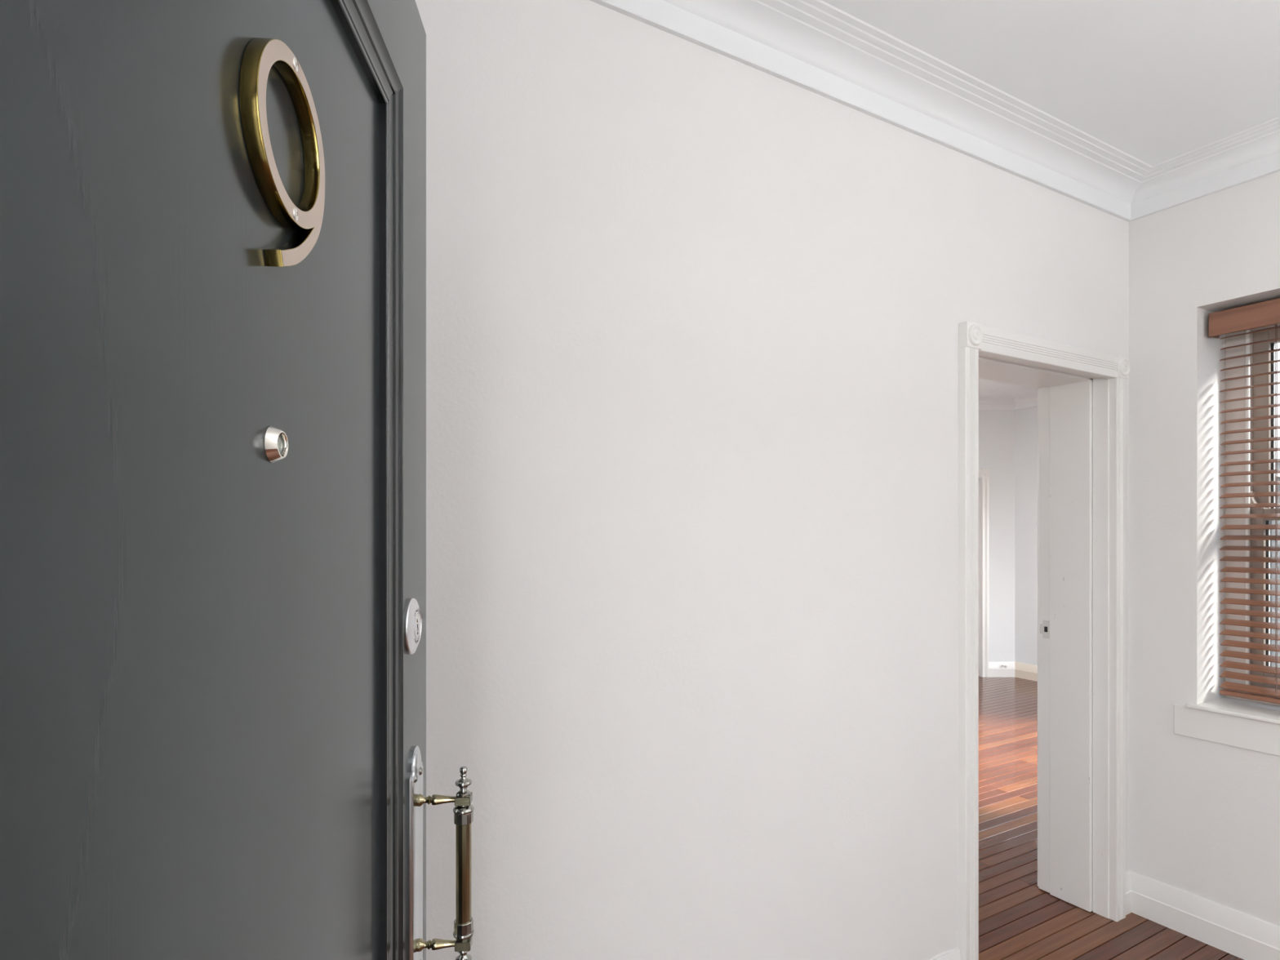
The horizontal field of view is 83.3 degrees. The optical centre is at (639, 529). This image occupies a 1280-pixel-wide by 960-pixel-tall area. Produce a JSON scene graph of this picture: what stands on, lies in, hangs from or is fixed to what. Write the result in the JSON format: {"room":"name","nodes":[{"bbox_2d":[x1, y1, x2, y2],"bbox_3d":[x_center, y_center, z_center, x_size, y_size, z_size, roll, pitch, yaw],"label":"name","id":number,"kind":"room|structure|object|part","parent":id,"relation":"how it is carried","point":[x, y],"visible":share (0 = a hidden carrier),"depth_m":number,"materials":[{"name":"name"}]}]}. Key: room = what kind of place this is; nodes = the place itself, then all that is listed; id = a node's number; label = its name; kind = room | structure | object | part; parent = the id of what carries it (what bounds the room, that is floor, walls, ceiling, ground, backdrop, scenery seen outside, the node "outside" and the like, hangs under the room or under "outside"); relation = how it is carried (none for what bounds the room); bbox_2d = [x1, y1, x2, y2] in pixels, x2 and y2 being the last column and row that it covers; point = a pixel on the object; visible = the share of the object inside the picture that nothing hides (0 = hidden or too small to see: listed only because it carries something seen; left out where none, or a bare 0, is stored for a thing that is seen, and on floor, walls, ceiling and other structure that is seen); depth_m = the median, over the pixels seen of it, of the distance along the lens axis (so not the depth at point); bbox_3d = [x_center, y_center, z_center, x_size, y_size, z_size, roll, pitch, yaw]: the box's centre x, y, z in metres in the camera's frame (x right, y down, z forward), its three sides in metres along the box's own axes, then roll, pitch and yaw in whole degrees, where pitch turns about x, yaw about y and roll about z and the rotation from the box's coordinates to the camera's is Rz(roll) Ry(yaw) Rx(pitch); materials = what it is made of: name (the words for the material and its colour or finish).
{"room":"apartment entrance hall","nodes":[
{"label":"apartment entrance hall","id":0,"kind":"room"},
{"bbox_2d":[415,0,1128,959],"bbox_3d":[2.086,0.007,3.052,7.515,3.025,0.262,0,0,-30],"label":"wall","id":1,"kind":"structure","parent":0,"point":[694,312],"depth_m":1.76,"materials":[{"name":"paint"}]},
{"bbox_2d":[589,0,1152,222],"bbox_3d":[0.545,-1.248,1.917,3.210,0.113,0.150,0,0,-30],"label":"crown molding","id":2,"kind":"structure","parent":1,"relation":"attached to","point":[816,46],"depth_m":2.04,"materials":[{"name":"white paint"}]},
{"bbox_2d":[931,947,960,959],"bbox_3d":[0.066,1.395,1.714,2.178,0.150,0.020,0,0,-30],"label":"baseboard","id":3,"kind":"structure","parent":1,"relation":"attached to","point":[954,954],"depth_m":2.24,"materials":[{"name":"white wood"}]},
{"bbox_2d":[958,320,1130,959],"bbox_3d":[1.356,0.400,2.616,0.975,2.140,0.322,0,0,-30],"label":"door","id":4,"kind":"structure","parent":1,"relation":"in","point":[1082,393],"depth_m":2.75,"materials":[{"name":"white wood"}]},
{"bbox_3d":[1.039,0.450,2.275,0.064,2.041,0.028,0,0,-30],"label":"casing","id":5,"kind":"part","parent":4,"relation":"part of","materials":[{"name":"white wood"}]},
{"bbox_3d":[1.670,0.440,2.973,0.064,2.060,0.020,0,0,-30],"label":"casing","id":6,"kind":"part","parent":4,"relation":"part of","materials":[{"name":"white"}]},
{"bbox_3d":[1.640,0.404,2.916,0.002,0.072,0.038,0,0,-30],"label":"strike plate","id":7,"kind":"part","parent":4,"relation":"part of","materials":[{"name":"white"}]},
{"bbox_3d":[1.429,-0.608,2.502,0.818,0.080,0.028,0,0,-30],"label":"head casing","id":8,"kind":"part","parent":4,"relation":"part of","materials":[{"name":"white wood"}]},
{"bbox_3d":[1.807,0.450,2.721,0.064,2.041,0.028,0,0,-30],"label":"casing","id":9,"kind":"part","parent":4,"relation":"part of","materials":[{"name":"white wood"}]},
{"bbox_2d":[1125,870,1131,915],"bbox_3d":[1.868,1.395,2.761,0.074,0.150,0.020,0,0,-30],"label":"baseboard","id":10,"kind":"structure","parent":1,"relation":"attached to","point":[1128,891],"depth_m":2.76,"materials":[{"name":"white wood"}]},
{"bbox_2d":[978,409,1014,676],"bbox_3d":[2.768,0.058,7.304,2.250,2.925,0.250,0,0,0],"label":"wall","id":11,"kind":"structure","parent":0,"point":[996,427],"depth_m":7.18,"materials":[{"name":"paint"}]},
{"bbox_2d":[978,468,990,677],"bbox_3d":[2.987,0.432,7.217,0.984,2.075,0.144,0,0,0],"label":"door","id":12,"kind":"structure","parent":11,"relation":"in","point":[984,473],"depth_m":7.16,"materials":[{"name":"white wood"}]},
{"bbox_3d":[2.987,-0.560,7.168,0.828,0.080,0.022,0,0,0],"label":"head casing","id":13,"kind":"part","parent":12,"relation":"part of","materials":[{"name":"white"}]},
{"bbox_3d":[3.441,0.477,7.168,0.064,1.985,0.022,0,0,0],"label":"casing","id":14,"kind":"part","parent":12,"relation":"part of","materials":[{"name":"white wood"}]},
{"bbox_2d":[978,395,1014,409],"bbox_3d":[2.743,-1.248,7.104,2.000,0.113,0.150,0,0,0],"label":"crown molding","id":15,"kind":"structure","parent":11,"relation":"attached to","point":[985,402],"depth_m":7.16,"materials":[{"name":"white paint"}]},
{"bbox_2d":[988,662,1014,677],"bbox_3d":[3.608,1.395,7.169,0.270,0.150,0.020,0,0,0],"label":"baseboard","id":16,"kind":"structure","parent":11,"relation":"attached to","point":[996,669],"depth_m":7.16,"materials":[{"name":"white wood"}]},
{"bbox_2d":[1014,406,1037,665],"bbox_3d":[4.443,0.058,6.225,0.250,2.925,2.854,0,0,-30],"label":"wall","id":17,"kind":"structure","parent":0,"point":[1026,419],"depth_m":7.08,"materials":[{"name":"paint"}]},
{"bbox_2d":[1013,391,1037,409],"bbox_3d":[4.333,-1.248,6.016,0.150,0.113,2.604,0,0,-30],"label":"crown molding","id":18,"kind":"structure","parent":17,"relation":"attached to","point":[1028,400],"depth_m":7.03,"materials":[{"name":"white paint"}]},
{"bbox_2d":[1014,662,1037,681],"bbox_3d":[4.389,1.395,6.049,0.020,0.150,2.604,0,0,-30],"label":"baseboard","id":19,"kind":"structure","parent":17,"relation":"attached to","point":[1022,670],"depth_m":7.06,"materials":[{"name":"beige paint"}]},
{"bbox_2d":[822,0,1279,395],"bbox_3d":[2.010,-1.380,3.182,7.515,0.150,7.780,0,0,-30],"label":"ceiling","id":20,"kind":"structure","parent":0,"point":[1157,82],"depth_m":1.99,"materials":[{"name":"paint"}]},
{"bbox_2d":[978,675,1244,959],"bbox_3d":[2.010,1.500,3.182,7.515,0.060,7.780,0,0,-30],"label":"floor","id":21,"kind":"structure","parent":0,"point":[1019,920],"depth_m":3.00,"materials":[{"name":"brown wood"}]},
{"bbox_2d":[1128,170,1279,926],"bbox_3d":[2.931,0.007,1.305,0.300,3.025,3.608,0,0,-30],"label":"wall","id":22,"kind":"structure","parent":0,"point":[1204,815],"depth_m":2.64,"materials":[{"name":"paint"}]},
{"bbox_2d":[1128,116,1279,222],"bbox_3d":[2.674,-1.248,1.300,0.150,0.113,3.358,0,0,-30],"label":"crown molding","id":23,"kind":"structure","parent":22,"relation":"attached to","point":[1251,153],"depth_m":2.52,"materials":[{"name":"white paint"}]},
{"bbox_2d":[1128,870,1279,959],"bbox_3d":[2.730,1.395,1.332,0.020,0.150,3.358,0,0,-30],"label":"baseboard","id":24,"kind":"structure","parent":22,"relation":"attached to","point":[1238,934],"depth_m":2.56,"materials":[{"name":"white wood"}]},
{"bbox_2d":[1173,324,1279,756],"bbox_3d":[2.406,-0.025,2.246,0.386,1.555,1.140,0,0,-30],"label":"window","id":25,"kind":"structure","parent":22,"relation":"in","point":[1253,725],"depth_m":2.65,"materials":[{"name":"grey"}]},
{"bbox_2d":[1208,297,1279,704],"bbox_3d":[2.350,-0.089,2.214,0.121,1.383,0.966,0,0,-30],"label":"blind","id":26,"kind":"object","parent":25,"relation":"attached to","point":[1264,313],"visible":1,"depth_m":2.55,"materials":[{"name":"brown wood"}]},
{"bbox_3d":[2.375,0.593,2.228,0.052,0.018,0.948,0,0,-30],"label":"rail","id":27,"kind":"part","parent":26,"relation":"part of","materials":[{"name":"brown wood"}]},
{"bbox_3d":[2.214,-0.065,2.505,0.002,1.330,0.002,0,0,37],"label":"lift cord","id":28,"kind":"part","parent":26,"relation":"part of","materials":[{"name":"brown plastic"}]},
{"bbox_3d":[2.196,-0.073,2.481,0.002,1.314,0.002,0,0,-30],"label":"ladder cord","id":29,"kind":"part","parent":26,"relation":"part of","materials":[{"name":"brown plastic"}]},
{"bbox_3d":[2.512,0.619,2.308,0.140,0.050,1.000,0,0,-30],"label":"frame sill","id":30,"kind":"part","parent":25,"relation":"part of","materials":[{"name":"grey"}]},
{"bbox_3d":[2.275,0.260,2.649,0.036,0.669,0.048,0,0,-30],"label":"sash","id":31,"kind":"part","parent":25,"relation":"part of","materials":[{"name":"beige paint"}]},
{"bbox_3d":[2.313,-0.388,2.671,0.036,0.705,0.048,0,0,-30],"label":"sash","id":32,"kind":"part","parent":25,"relation":"part of","materials":[{"name":"beige paint"}]},
{"bbox_3d":[2.483,0.556,2.291,0.036,0.075,0.780,0,0,-30],"label":"rail","id":33,"kind":"part","parent":25,"relation":"part of","materials":[{"name":"beige paint"}]},
{"bbox_3d":[2.483,-0.054,2.291,0.036,0.042,0.780,0,0,-30],"label":"rail","id":34,"kind":"part","parent":25,"relation":"part of","materials":[{"name":"beige paint"}]},
{"bbox_3d":[2.482,0.260,2.291,0.003,0.609,0.792,0,0,-30],"label":"pane","id":35,"kind":"part","parent":25,"relation":"part of","materials":[{"name":"clear glass"}]},
{"bbox_3d":[2.521,-0.713,2.313,0.036,0.055,0.780,0,0,-30],"label":"rail","id":36,"kind":"part","parent":25,"relation":"part of","materials":[{"name":"beige paint"}]},
{"bbox_3d":[2.520,-0.388,2.313,0.003,0.645,0.792,0,0,-30],"label":"pane","id":37,"kind":"part","parent":25,"relation":"part of","materials":[{"name":"clear glass"}]},
{"bbox_3d":[-0.046,0.432,-0.400,0.139,2.075,0.875,0,0,-30],"label":"door frame","id":38,"kind":"structure","parent":0,"visible":0},
{"bbox_2d":[0,0,474,959],"bbox_3d":[-0.203,0.445,0.422,0.104,2.034,0.820,0,0,-4],"label":"door","id":39,"kind":"structure","parent":38,"relation":"attached to","point":[213,212],"depth_m":0.35,"materials":[{"name":"grey paint"}]},
{"bbox_3d":[-0.209,-0.398,0.422,0.012,0.038,0.514,0,0,-4],"label":"moulding","id":40,"kind":"part","parent":39,"relation":"part of","materials":[{"name":"black paint"}]},
{"bbox_3d":[-0.227,0.406,0.659,0.012,1.647,0.038,0,0,-4],"label":"moulding","id":41,"kind":"part","parent":39,"relation":"part of","materials":[{"name":"black paint"}]},
{"bbox_3d":[-0.239,0.366,0.767,0.006,0.269,0.057,0,0,-4],"label":"pull handle","id":42,"kind":"part","parent":39,"relation":"part of","materials":[{"name":"silver metal"}]},
{"bbox_3d":[-0.217,0.444,0.769,0.040,0.013,0.013,0,0,-4],"label":"post","id":43,"kind":"part","parent":39,"relation":"part of","materials":[{"name":"gold metal"}]},
{"bbox_3d":[-0.217,0.289,0.769,0.040,0.013,0.013,0,0,-4],"label":"post","id":44,"kind":"part","parent":39,"relation":"part of","materials":[{"name":"gold metal"}]}
]}

